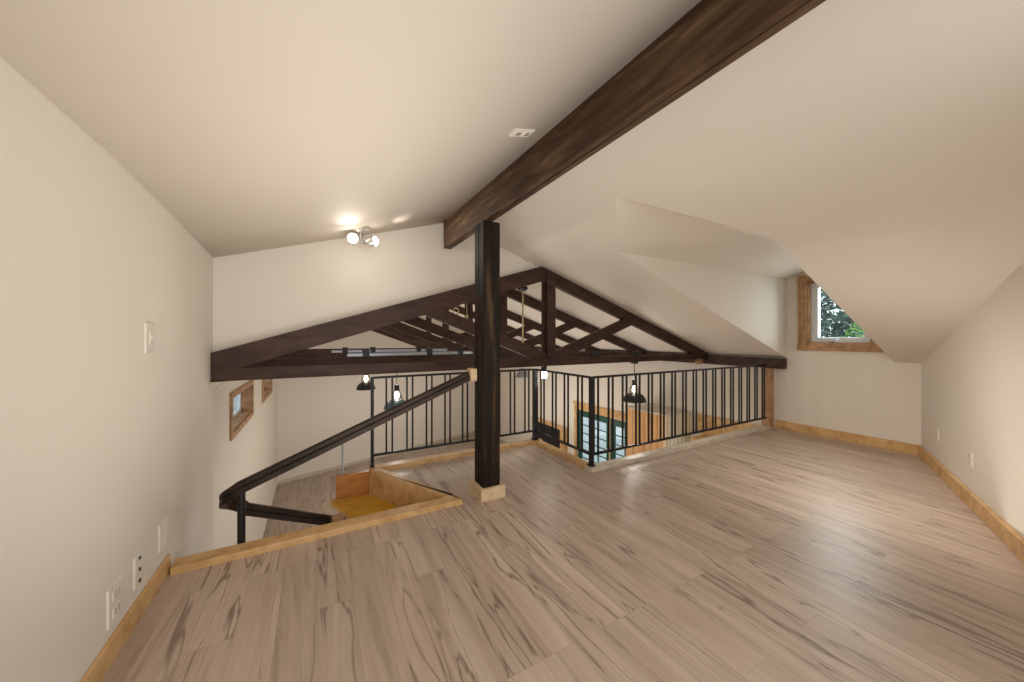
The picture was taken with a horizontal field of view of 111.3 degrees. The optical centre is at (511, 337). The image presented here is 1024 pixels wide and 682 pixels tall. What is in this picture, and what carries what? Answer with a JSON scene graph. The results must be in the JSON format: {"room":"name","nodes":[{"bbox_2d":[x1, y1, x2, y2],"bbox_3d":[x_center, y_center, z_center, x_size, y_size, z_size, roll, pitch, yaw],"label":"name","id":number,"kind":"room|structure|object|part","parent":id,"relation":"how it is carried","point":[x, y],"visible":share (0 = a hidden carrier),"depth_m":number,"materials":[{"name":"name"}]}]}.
{"room":"loft","nodes":[
{"label":"loft","id":0,"kind":"room"},
{"bbox_2d":[0,57,276,681],"bbox_3d":[-3.203,1.451,3.836,0.348,4.792,12.519,0,0,-29],"label":"wall","id":1,"kind":"structure","parent":0,"point":[103,439],"depth_m":1.35,"materials":[{"name":"beige paint"}]},
{"bbox_2d":[106,575,122,630],"bbox_3d":[-1.696,1.127,1.497,0.014,0.159,0.122,0,0,-29],"label":"outlet plate","id":2,"kind":"object","parent":1,"relation":"attached to","point":[114,595],"visible":1,"depth_m":1.48,"materials":[{"name":"beige plastic"}]},
{"bbox_2d":[112,583,120,602],"bbox_3d":[-1.693,1.092,1.499,0.005,0.045,0.066,0,0,-29],"label":"socket","id":3,"kind":"object","parent":2,"relation":"attached to","point":[116,591],"depth_m":1.49,"materials":[{"name":"beige plastic"}]},
{"bbox_2d":[112,599,120,619],"bbox_3d":[-1.693,1.162,1.499,0.005,0.045,0.066,0,0,-29],"label":"socket","id":4,"kind":"object","parent":2,"relation":"attached to","point":[116,607],"depth_m":1.49,"materials":[{"name":"beige plastic"}]},
{"bbox_2d":[79,554,170,681],"bbox_3d":[-0.993,1.301,0.243,0.018,0.099,4.090,0,0,-29],"label":"baseboard","id":5,"kind":"structure","parent":1,"relation":"attached to","point":[109,652],"depth_m":1.56,"materials":[{"name":"brown wood"}]},
{"bbox_2d":[133,549,142,590],"bbox_3d":[-1.804,1.118,1.692,0.015,0.151,0.089,0,0,-29],"label":"outlet plate","id":6,"kind":"object","parent":1,"relation":"attached to","point":[138,559],"visible":1,"depth_m":1.68,"materials":[{"name":"beige plastic"}]},
{"bbox_2d":[144,323,154,352],"bbox_3d":[-1.869,0.000,1.810,0.018,0.155,0.115,0,0,-29],"label":"light switch","id":7,"kind":"object","parent":1,"relation":"attached to","point":[149,328],"visible":1,"depth_m":1.79,"materials":[{"name":"beige plastic"}]},
{"bbox_2d":[158,516,167,552],"bbox_3d":[-1.958,1.100,1.962,0.010,0.151,0.115,0,0,-29],"label":"outlet plate","id":8,"kind":"object","parent":1,"relation":"attached to","point":[163,526],"visible":1,"depth_m":1.95,"materials":[{"name":"beige plastic"}]},
{"bbox_2d":[209,381,225,390],"bbox_3d":[-2.428,0.394,2.897,0.093,0.073,0.135,0,0,-29],"label":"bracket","id":9,"kind":"object","parent":1,"relation":"attached to","point":[212,385],"visible":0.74,"depth_m":2.83,"materials":[{"name":"beige wood"}]},
{"bbox_2d":[229,380,253,440],"bbox_3d":[-3.848,0.952,4.873,0.202,0.567,1.647,0,0,-29],"label":"window","id":10,"kind":"structure","parent":1,"relation":"in","point":[239,418],"depth_m":5.14,"materials":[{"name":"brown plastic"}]},
{"bbox_3d":[-3.916,0.952,4.835,0.047,0.400,1.480,0,0,-29],"label":"frame","id":11,"kind":"part","parent":10,"relation":"part of","materials":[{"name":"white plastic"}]},
{"bbox_2d":[262,379,271,402],"bbox_3d":[-5.174,0.952,7.256,0.202,0.567,1.539,0,0,-29],"label":"window","id":12,"kind":"structure","parent":1,"relation":"in","point":[266,383],"depth_m":7.68,"materials":[{"name":"brown wood"}]},
{"bbox_2d":[170,495,461,575],"bbox_3d":[-1.200,1.438,2.465,1.764,0.256,0.115,0,0,-29],"label":"trim","id":13,"kind":"structure","parent":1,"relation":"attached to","point":[238,551],"depth_m":2.33,"materials":[{"name":"brown wood"}]},
{"bbox_2d":[0,0,700,257],"bbox_3d":[-0.439,-1.003,1.194,2.118,0.722,5.216,0,0,-29],"label":"ceiling","id":14,"kind":"structure","parent":0,"point":[257,125],"depth_m":1.37,"materials":[{"name":"beige paint"}]},
{"bbox_2d":[347,227,378,246],"bbox_3d":[-1.395,-0.954,3.271,0.277,0.191,0.148,0,0,-29],"label":"ceiling spotlight","id":15,"kind":"object","parent":14,"relation":"attached to","point":[352,238],"visible":0.98,"depth_m":3.25,"materials":[{"name":"silver metal"}]},
{"bbox_3d":[-1.405,-0.944,3.266,0.129,0.092,0.031,0,0,-29],"label":"stem","id":16,"kind":"part","parent":15,"relation":"part of","materials":[{"name":"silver metal"}]},
{"bbox_2d":[509,128,534,136],"bbox_3d":[0.058,-1.196,2.041,0.132,0.041,0.081,0,0,-29],"label":"outlet plate","id":17,"kind":"object","parent":14,"relation":"attached to","point":[516,132],"visible":1,"depth_m":2.03,"materials":[{"name":"beige plastic"}]},
{"bbox_2d":[444,0,825,248],"bbox_3d":[0.519,-1.156,1.649,0.081,0.348,5.076,0,0,-29],"label":"ridge beam","id":18,"kind":"structure","parent":14,"relation":"attached to","point":[713,34],"depth_m":1.51,"materials":[{"name":"brown wood"}]},
{"bbox_2d":[213,223,536,351],"bbox_3d":[-1.136,-0.619,3.732,3.324,1.520,0.094,0,0,-29],"label":"wall","id":19,"kind":"structure","parent":0,"point":[258,295],"depth_m":3.35,"materials":[{"name":"beige paint"}]},
{"bbox_2d":[277,322,474,480],"bbox_3d":[-3.737,1.249,11.961,0.171,5.198,7.649,0,0,43],"label":"wall","id":20,"kind":"structure","parent":0,"point":[310,410],"depth_m":10.65,"materials":[{"name":"beige paint"}]},
{"bbox_2d":[331,347,361,352],"bbox_3d":[-2.758,0.201,5.835,0.450,0.088,0.092,0,0,-29],"label":"strip light","id":21,"kind":"object","parent":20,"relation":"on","point":[344,349],"depth_m":5.79,"materials":[{"name":"grey metal"}]},
{"bbox_2d":[277,430,474,484],"bbox_3d":[-3.664,3.800,11.886,0.038,0.094,7.377,0,0,43],"label":"baseboard","id":22,"kind":"structure","parent":20,"relation":"attached to","point":[286,480],"depth_m":10.47,"materials":[{"name":"brown wood"}]},
{"bbox_2d":[370,346,424,352],"bbox_3d":[-2.033,0.202,6.238,0.926,0.095,0.092,0,0,-29],"label":"strip light","id":23,"kind":"object","parent":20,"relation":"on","point":[374,349],"depth_m":6.19,"materials":[{"name":"grey metal"}]},
{"bbox_2d":[262,433,505,538],"bbox_3d":[-1.385,3.915,7.790,7.263,0.135,12.262,0,0,-29],"label":"floor","id":24,"kind":"structure","parent":0,"point":[314,493],"depth_m":8.89,"materials":[{"name":"laminate"}]},
{"bbox_2d":[531,417,566,451],"bbox_3d":[1.083,3.172,10.375,0.159,1.350,1.688,0,0,-29],"label":"fireplace","id":25,"kind":"object","parent":24,"relation":"on","point":[548,425],"visible":0.33,"depth_m":10.14,"materials":[{"name":"black paint"}]},
{"bbox_3d":[1.442,3.206,9.787,0.105,1.282,0.202,0,0,-29],"label":"trim","id":26,"kind":"part","parent":25,"relation":"part of","materials":[{"name":"brown wood"}]},
{"bbox_2d":[626,403,691,455],"bbox_3d":[2.785,2.599,6.703,0.749,2.498,0.932,0,0,-29],"label":"enclosure","id":27,"kind":"object","parent":24,"relation":"on","point":[656,407],"visible":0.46,"depth_m":6.46,"materials":[{"name":"orange wood"}]},
{"bbox_3d":[2.487,2.612,6.537,0.040,2.470,0.904,0,0,-29],"label":"panel","id":28,"kind":"part","parent":27,"relation":"part of","materials":[{"name":"orange wood"}]},
{"bbox_3d":[2.785,1.363,6.703,0.749,0.026,0.932,0,0,-29],"label":"panel","id":29,"kind":"part","parent":27,"relation":"part of","materials":[{"name":"brown wood"}]},
{"bbox_3d":[2.703,2.612,6.157,0.061,2.471,0.051,0,0,-29],"label":"corner trim","id":30,"kind":"part","parent":27,"relation":"part of","materials":[{"name":"brown wood"}]},
{"bbox_3d":[3.020,2.612,6.339,0.694,2.470,0.040,0,0,-29],"label":"panel","id":31,"kind":"part","parent":27,"relation":"part of","materials":[{"name":"brown wood"}]},
{"bbox_2d":[690,413,757,440],"bbox_3d":[3.454,2.607,5.808,0.454,2.481,1.120,0,0,-29],"label":"wooden shelf","id":32,"kind":"object","parent":24,"relation":"on","point":[699,415],"visible":0.34,"depth_m":6.03,"materials":[{"name":"brown wood"}]},
{"bbox_2d":[101,427,1023,681],"bbox_3d":[1.689,1.485,2.362,6.901,0.270,5.184,0,0,-29],"label":"floor","id":33,"kind":"structure","parent":0,"point":[774,554],"depth_m":1.89,"materials":[{"name":"laminate"}]},
{"bbox_2d":[329,444,397,519],"bbox_3d":[-1.387,1.502,3.018,1.537,1.114,1.030,0,0,-29],"label":"staircase","id":34,"kind":"structure","parent":33,"relation":"on","point":[352,499],"depth_m":3.38,"materials":[{"name":"brown wood"}]},
{"bbox_3d":[-1.656,1.147,3.420,0.015,0.405,0.015,0,0,-7],"label":"rod","id":35,"kind":"part","parent":34,"relation":"part of","materials":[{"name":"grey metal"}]},
{"bbox_2d":[369,468,467,506],"bbox_3d":[-0.859,1.438,3.159,1.310,0.256,0.090,0,0,34],"label":"trim","id":36,"kind":"structure","parent":33,"relation":"on","point":[395,489],"depth_m":3.24,"materials":[{"name":"brown wood"}]},
{"bbox_2d":[369,438,542,469],"bbox_3d":[-0.537,1.465,4.054,2.070,0.310,0.115,0,0,-29],"label":"trim","id":37,"kind":"structure","parent":33,"relation":"on","point":[462,453],"depth_m":3.87,"materials":[{"name":"brown wood"}]},
{"bbox_2d":[370,369,532,467],"bbox_3d":[-0.588,0.852,4.023,1.949,0.915,0.044,0,0,-29],"label":"railing","id":38,"kind":"object","parent":37,"relation":"on","point":[372,454],"visible":0.88,"depth_m":3.85,"materials":[{"name":"black metal"}]},
{"bbox_3d":[-1.421,0.853,3.558,0.042,0.913,0.042,0,0,-29],"label":"post","id":39,"kind":"part","parent":38,"relation":"part of","materials":[{"name":"black metal"}]},
{"bbox_3d":[-0.576,0.405,4.037,1.914,0.022,0.032,0,0,-29],"label":"rail","id":40,"kind":"part","parent":38,"relation":"part of","materials":[{"name":"black metal"}]},
{"bbox_3d":[-0.576,1.195,4.037,1.914,0.022,0.032,0,0,-29],"label":"rail","id":41,"kind":"part","parent":38,"relation":"part of","materials":[{"name":"black metal"}]},
{"bbox_2d":[531,369,590,454],"bbox_3d":[0.540,0.852,4.082,0.079,0.915,1.072,0,0,-29],"label":"railing","id":42,"kind":"object","parent":37,"relation":"on","point":[535,432],"visible":0.94,"depth_m":4.14,"materials":[{"name":"black metal"}]},
{"bbox_3d":[0.299,0.853,4.516,0.079,0.913,0.079,0,0,-29],"label":"post","id":43,"kind":"part","parent":42,"relation":"part of","materials":[{"name":"black metal"}]},
{"bbox_3d":[0.558,1.195,4.050,0.032,0.022,0.999,0,0,-29],"label":"rail","id":44,"kind":"part","parent":42,"relation":"part of","materials":[{"name":"black metal"}]},
{"bbox_3d":[0.558,0.405,4.050,0.032,0.022,0.999,0,0,-29],"label":"rail","id":45,"kind":"part","parent":42,"relation":"part of","materials":[{"name":"black metal"}]},
{"bbox_2d":[470,220,504,502],"bbox_3d":[-0.215,0.184,3.025,0.223,2.331,0.256,0,0,-29],"label":"wooden post","id":46,"kind":"object","parent":33,"relation":"on","point":[486,486],"visible":1,"depth_m":2.94,"materials":[{"name":"brown wood"}]},
{"bbox_2d":[219,368,476,543],"bbox_3d":[-1.216,1.029,2.846,1.769,1.532,0.594,0,0,-29],"label":"handrail","id":47,"kind":"object","parent":46,"relation":"attached to","point":[233,498],"visible":0.89,"depth_m":2.54,"materials":[{"name":"brown wood"}]},
{"bbox_3d":[-1.754,1.391,2.268,0.044,0.810,0.043,0,0,-29],"label":"newel post","id":48,"kind":"part","parent":47,"relation":"part of","materials":[{"name":"black metal"}]},
{"bbox_2d":[535,440,588,468],"bbox_3d":[0.563,1.465,4.048,0.101,0.310,0.964,0,0,-29],"label":"trim","id":49,"kind":"structure","parent":33,"relation":"on","point":[563,454],"depth_m":3.97,"materials":[{"name":"brown wood"}]},
{"bbox_2d":[585,425,769,471],"bbox_3d":[2.292,1.466,4.412,3.476,0.308,0.122,0,0,-29],"label":"trim","id":50,"kind":"structure","parent":33,"relation":"on","point":[599,466],"depth_m":4.16,"materials":[{"name":"beige wood"}]},
{"bbox_2d":[587,364,766,466],"bbox_3d":[2.302,0.852,4.418,3.463,0.915,0.057,0,0,-29],"label":"railing","id":51,"kind":"object","parent":50,"relation":"on","point":[592,452],"visible":1,"depth_m":4.13,"materials":[{"name":"black metal"}]},
{"bbox_3d":[0.814,0.853,3.590,0.057,0.913,0.057,0,0,-29],"label":"post","id":52,"kind":"part","parent":51,"relation":"part of","materials":[{"name":"black metal"}]},
{"bbox_3d":[2.323,0.405,4.430,3.414,0.022,0.032,0,0,-29],"label":"rail","id":53,"kind":"part","parent":51,"relation":"part of","materials":[{"name":"black metal"}]},
{"bbox_3d":[2.323,1.195,4.430,3.414,0.022,0.032,0,0,-29],"label":"rail","id":54,"kind":"part","parent":51,"relation":"part of","materials":[{"name":"black metal"}]},
{"bbox_2d":[762,368,773,427],"bbox_3d":[3.865,0.901,5.291,0.115,0.898,0.115,0,0,-29],"label":"wooden post","id":55,"kind":"object","parent":33,"relation":"on","point":[769,372],"visible":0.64,"depth_m":5.25,"materials":[{"name":"brown wood"}]},
{"bbox_2d":[500,272,920,456],"bbox_3d":[1.917,1.282,9.242,0.189,5.130,12.937,0,0,-29],"label":"wall","id":56,"kind":"structure","parent":0,"point":[872,394],"depth_m":5.13,"materials":[{"name":"beige paint"}]},
{"bbox_2d":[573,401,625,462],"bbox_3d":[2.338,2.771,8.339,0.142,2.153,2.632,0,0,-29],"label":"door","id":57,"kind":"structure","parent":56,"relation":"in","point":[602,411],"depth_m":8.55,"materials":[{"name":"green wood"}]},
{"bbox_2d":[598,350,786,368],"bbox_3d":[2.174,0.377,8.460,0.122,0.150,7.580,0,0,-29],"label":"beam","id":58,"kind":"structure","parent":56,"relation":"attached to","point":[779,363],"depth_m":5.66,"materials":[{"name":"brown wood"}]},
{"bbox_2d":[301,316,534,350],"bbox_3d":[-2.235,-0.247,9.370,6.726,1.317,0.162,0,0,-29],"label":"roof truss","id":59,"kind":"object","parent":58,"relation":"on","point":[429,319],"visible":0.18,"depth_m":8.90,"materials":[{"name":"brown wood"}]},
{"bbox_2d":[291,306,560,353],"bbox_3d":[-1.546,-0.247,8.132,6.726,1.317,0.162,0,0,-29],"label":"roof truss","id":60,"kind":"object","parent":58,"relation":"on","point":[391,330],"visible":0.09,"depth_m":7.87,"materials":[{"name":"brown wood"}]},
{"bbox_3d":[-1.512,-0.300,8.080,0.115,1.086,0.038,0,0,-29],"label":"king post","id":61,"kind":"part","parent":60,"relation":"part of","materials":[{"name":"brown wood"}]},
{"bbox_2d":[273,301,598,358],"bbox_3d":[-0.856,-0.247,6.893,6.726,1.317,0.162,0,0,-29],"label":"roof truss","id":62,"kind":"object","parent":58,"relation":"on","point":[529,324],"visible":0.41,"depth_m":6.73,"materials":[{"name":"brown wood"}]},
{"bbox_2d":[356,375,375,390],"bbox_3d":[-2.495,0.616,5.981,0.310,0.517,0.310,0,0,-29],"label":"pendant lamp","id":63,"kind":"object","parent":62,"relation":"hanging from","point":[362,386],"visible":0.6,"depth_m":5.88,"materials":[{"name":"black metal"}]},
{"bbox_3d":[-2.495,0.812,5.981,0.310,0.126,0.310,0,0,-29],"label":"lamp shade","id":64,"kind":"part","parent":63,"relation":"part of","materials":[{"name":"black paint"}]},
{"bbox_2d":[433,348,446,350],"bbox_3d":[-1.372,0.217,6.606,0.250,0.039,0.092,0,0,-29],"label":"strip light","id":65,"kind":"object","parent":62,"relation":"on","point":[443,349],"depth_m":6.59,"materials":[{"name":"grey metal"}]},
{"bbox_3d":[-0.822,-0.300,6.841,0.115,1.086,0.038,0,0,-29],"label":"king post","id":66,"kind":"part","parent":62,"relation":"part of","materials":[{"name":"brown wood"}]},
{"bbox_2d":[245,290,646,366],"bbox_3d":[-0.167,-0.247,5.655,6.726,1.317,0.162,0,0,-29],"label":"roof truss","id":67,"kind":"object","parent":58,"relation":"on","point":[571,322],"visible":0.41,"depth_m":5.34,"materials":[{"name":"brown wood"}]},
{"bbox_2d":[384,373,404,409],"bbox_3d":[-1.599,0.667,4.857,0.346,0.618,0.346,0,0,-29],"label":"pendant lamp","id":68,"kind":"object","parent":67,"relation":"hanging from","point":[396,401],"visible":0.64,"depth_m":4.82,"materials":[{"name":"black paint"}]},
{"bbox_3d":[-1.599,0.913,4.857,0.346,0.126,0.346,0,0,-29],"label":"lamp shade","id":69,"kind":"part","parent":68,"relation":"part of","materials":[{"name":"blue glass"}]},
{"bbox_2d":[394,384,398,390],"bbox_3d":[-1.599,0.692,4.857,0.070,0.088,0.070,0,0,-29],"label":"socket","id":70,"kind":"object","parent":68,"relation":"attached to","point":[396,388],"depth_m":4.83,"materials":[{"name":"black paint"}]},
{"bbox_3d":[-1.599,0.788,4.857,0.068,0.111,0.066,0,0,-29],"label":"bulb","id":71,"kind":"part","parent":68,"relation":"part of","materials":[{"name":"white glass"}]},
{"bbox_2d":[347,348,472,356],"bbox_3d":[-1.381,0.204,4.979,1.755,0.098,0.092,0,0,-29],"label":"strip light","id":72,"kind":"object","parent":67,"relation":"on","point":[459,351],"visible":1,"depth_m":4.91,"materials":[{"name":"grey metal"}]},
{"bbox_3d":[-0.133,-0.300,5.603,0.115,1.086,0.038,0,0,-29],"label":"king post","id":73,"kind":"part","parent":67,"relation":"part of","materials":[{"name":"brown wood"}]},
{"bbox_2d":[210,266,707,381],"bbox_3d":[0.467,-0.247,4.516,6.726,1.317,0.162,0,0,-29],"label":"roof truss","id":74,"kind":"object","parent":58,"relation":"on","point":[228,364],"visible":0.98,"depth_m":3.81,"materials":[{"name":"brown wood"}]},
{"bbox_2d":[541,366,546,377],"bbox_3d":[0.413,0.443,4.533,0.081,0.170,0.081,0,0,-29],"label":"lamp","id":75,"kind":"object","parent":74,"relation":"hanging from","point":[542,367],"visible":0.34,"depth_m":4.50,"materials":[{"name":"black paint"}]},
{"bbox_3d":[0.441,-0.300,4.572,0.115,1.086,0.038,0,0,-29],"label":"king post","id":76,"kind":"part","parent":74,"relation":"part of","materials":[{"name":"brown wood"}]},
{"bbox_3d":[0.501,-0.300,4.465,0.115,1.086,0.038,0,0,-29],"label":"king post","id":77,"kind":"part","parent":74,"relation":"part of","materials":[{"name":"brown wood"}]},
{"bbox_2d":[590,352,600,356],"bbox_3d":[1.164,0.229,4.904,0.135,0.066,0.081,0,0,-29],"label":"junction box","id":78,"kind":"object","parent":74,"relation":"on","point":[592,354],"visible":1,"depth_m":4.87,"materials":[{"name":"black paint"}]},
{"bbox_2d":[624,362,646,402],"bbox_3d":[1.848,0.657,5.285,0.346,0.598,0.346,0,0,-29],"label":"pendant lamp","id":79,"kind":"object","parent":74,"relation":"hanging from","point":[631,396],"visible":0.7,"depth_m":5.20,"materials":[{"name":"black metal"}]},
{"bbox_3d":[1.848,0.893,5.285,0.346,0.126,0.346,0,0,-29],"label":"lamp shade","id":80,"kind":"part","parent":79,"relation":"part of","materials":[{"name":"black paint"}]},
{"bbox_2d":[632,351,641,354],"bbox_3d":[1.895,0.229,5.311,0.135,0.066,0.081,0,0,-29],"label":"junction box","id":81,"kind":"object","parent":74,"relation":"on","point":[633,352],"visible":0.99,"depth_m":5.28,"materials":[{"name":"black paint"}]},
{"bbox_2d":[695,359,702,363],"bbox_3d":[3.206,0.405,6.010,0.094,0.094,0.094,0,0,-29],"label":"wooden block","id":82,"kind":"object","parent":74,"relation":"attached to","point":[697,361],"visible":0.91,"depth_m":5.98,"materials":[{"name":"brown wood"}]},
{"bbox_2d":[797,275,883,351],"bbox_3d":[4.404,-0.358,4.707,0.198,1.066,0.875,0,0,-29],"label":"window","id":83,"kind":"structure","parent":56,"relation":"in","point":[809,338],"depth_m":4.94,"materials":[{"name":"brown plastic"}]},
{"bbox_3d":[4.444,-0.358,4.729,0.081,0.832,0.629,0,0,-29],"label":"frame","id":84,"kind":"part","parent":83,"relation":"part of","materials":[{"name":"white plastic"}]},
{"bbox_2d":[775,420,916,454],"bbox_3d":[4.350,1.293,4.646,0.030,0.115,1.485,0,0,-29],"label":"baseboard","id":85,"kind":"structure","parent":56,"relation":"attached to","point":[904,447],"depth_m":4.54,"materials":[{"name":"brown wood"}]},
{"bbox_2d":[419,0,1023,362],"bbox_3d":[0.264,-0.534,7.202,4.954,1.743,15.029,0,0,-29],"label":"ceiling","id":86,"kind":"structure","parent":0,"point":[871,150],"depth_m":2.14,"materials":[{"name":"beige paint"}]},
{"bbox_2d":[516,286,527,377],"bbox_3d":[0.169,-0.101,5.471,0.230,1.418,0.230,0,0,-29],"label":"lamp","id":87,"kind":"object","parent":86,"relation":"hanging from","point":[520,374],"visible":0.7,"depth_m":5.46,"materials":[{"name":"black metal"}]},
{"bbox_3d":[0.169,0.540,5.471,0.230,0.135,0.230,0,0,-29],"label":"lamp shade","id":88,"kind":"part","parent":87,"relation":"part of","materials":[{"name":"grey metal"}]},
{"bbox_3d":[0.169,-0.321,5.471,0.027,0.831,0.026,0,0,-29],"label":"rod","id":89,"kind":"part","parent":87,"relation":"part of","materials":[{"name":"gold metal"}]},
{"bbox_2d":[921,262,1023,537],"bbox_3d":[3.384,0.243,2.310,0.160,2.754,4.344,0,0,40],"label":"wall","id":90,"kind":"structure","parent":0,"point":[972,383],"depth_m":2.58,"materials":[{"name":"beige paint"}]},
{"bbox_2d":[936,429,938,441],"bbox_3d":[4.290,0.986,3.530,0.014,0.115,0.068,0,0,40],"label":"outlet plate","id":91,"kind":"object","parent":90,"relation":"attached to","point":[937,431],"visible":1,"depth_m":3.52,"materials":[{"name":"beige plastic"}]},
{"bbox_2d":[917,445,1023,563],"bbox_3d":[3.355,1.291,2.426,0.032,0.119,4.197,0,0,40],"label":"baseboard","id":92,"kind":"structure","parent":90,"relation":"attached to","point":[994,522],"depth_m":2.63,"materials":[{"name":"brown wood"}]},
{"bbox_2d":[968,452,972,467],"bbox_3d":[3.707,0.986,2.830,0.014,0.115,0.068,0,0,40],"label":"outlet plate","id":93,"kind":"object","parent":90,"relation":"attached to","point":[970,455],"visible":1,"depth_m":2.82,"materials":[{"name":"beige plastic"}]},
{"label":"outside","id":94,"kind":"structure","parent":0,"visible":0},
{"bbox_2d":[233,397,623,463],"bbox_3d":[-5.909,4.185,10.616,81.000,0.135,56.700,0,0,-29],"label":"ground","id":95,"kind":"structure","parent":94,"point":[602,426],"depth_m":14.34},
{"bbox_2d":[820,288,862,336],"bbox_3d":[7.763,-0.170,9.417,4.037,8.575,4.006,0,0,1],"label":"tree","id":96,"kind":"object","parent":95,"relation":"on","point":[838,329],"visible":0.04,"depth_m":8.18,"materials":[{"name":"green plant"}]},
{"bbox_2d":[842,322,862,336],"bbox_3d":[6.280,1.861,6.230,0.565,4.513,0.567,0,0,-29],"label":"tree","id":97,"kind":"object","parent":95,"relation":"on","point":[854,323],"visible":0.09,"depth_m":6.34,"materials":[{"name":"green plant"}]}
]}

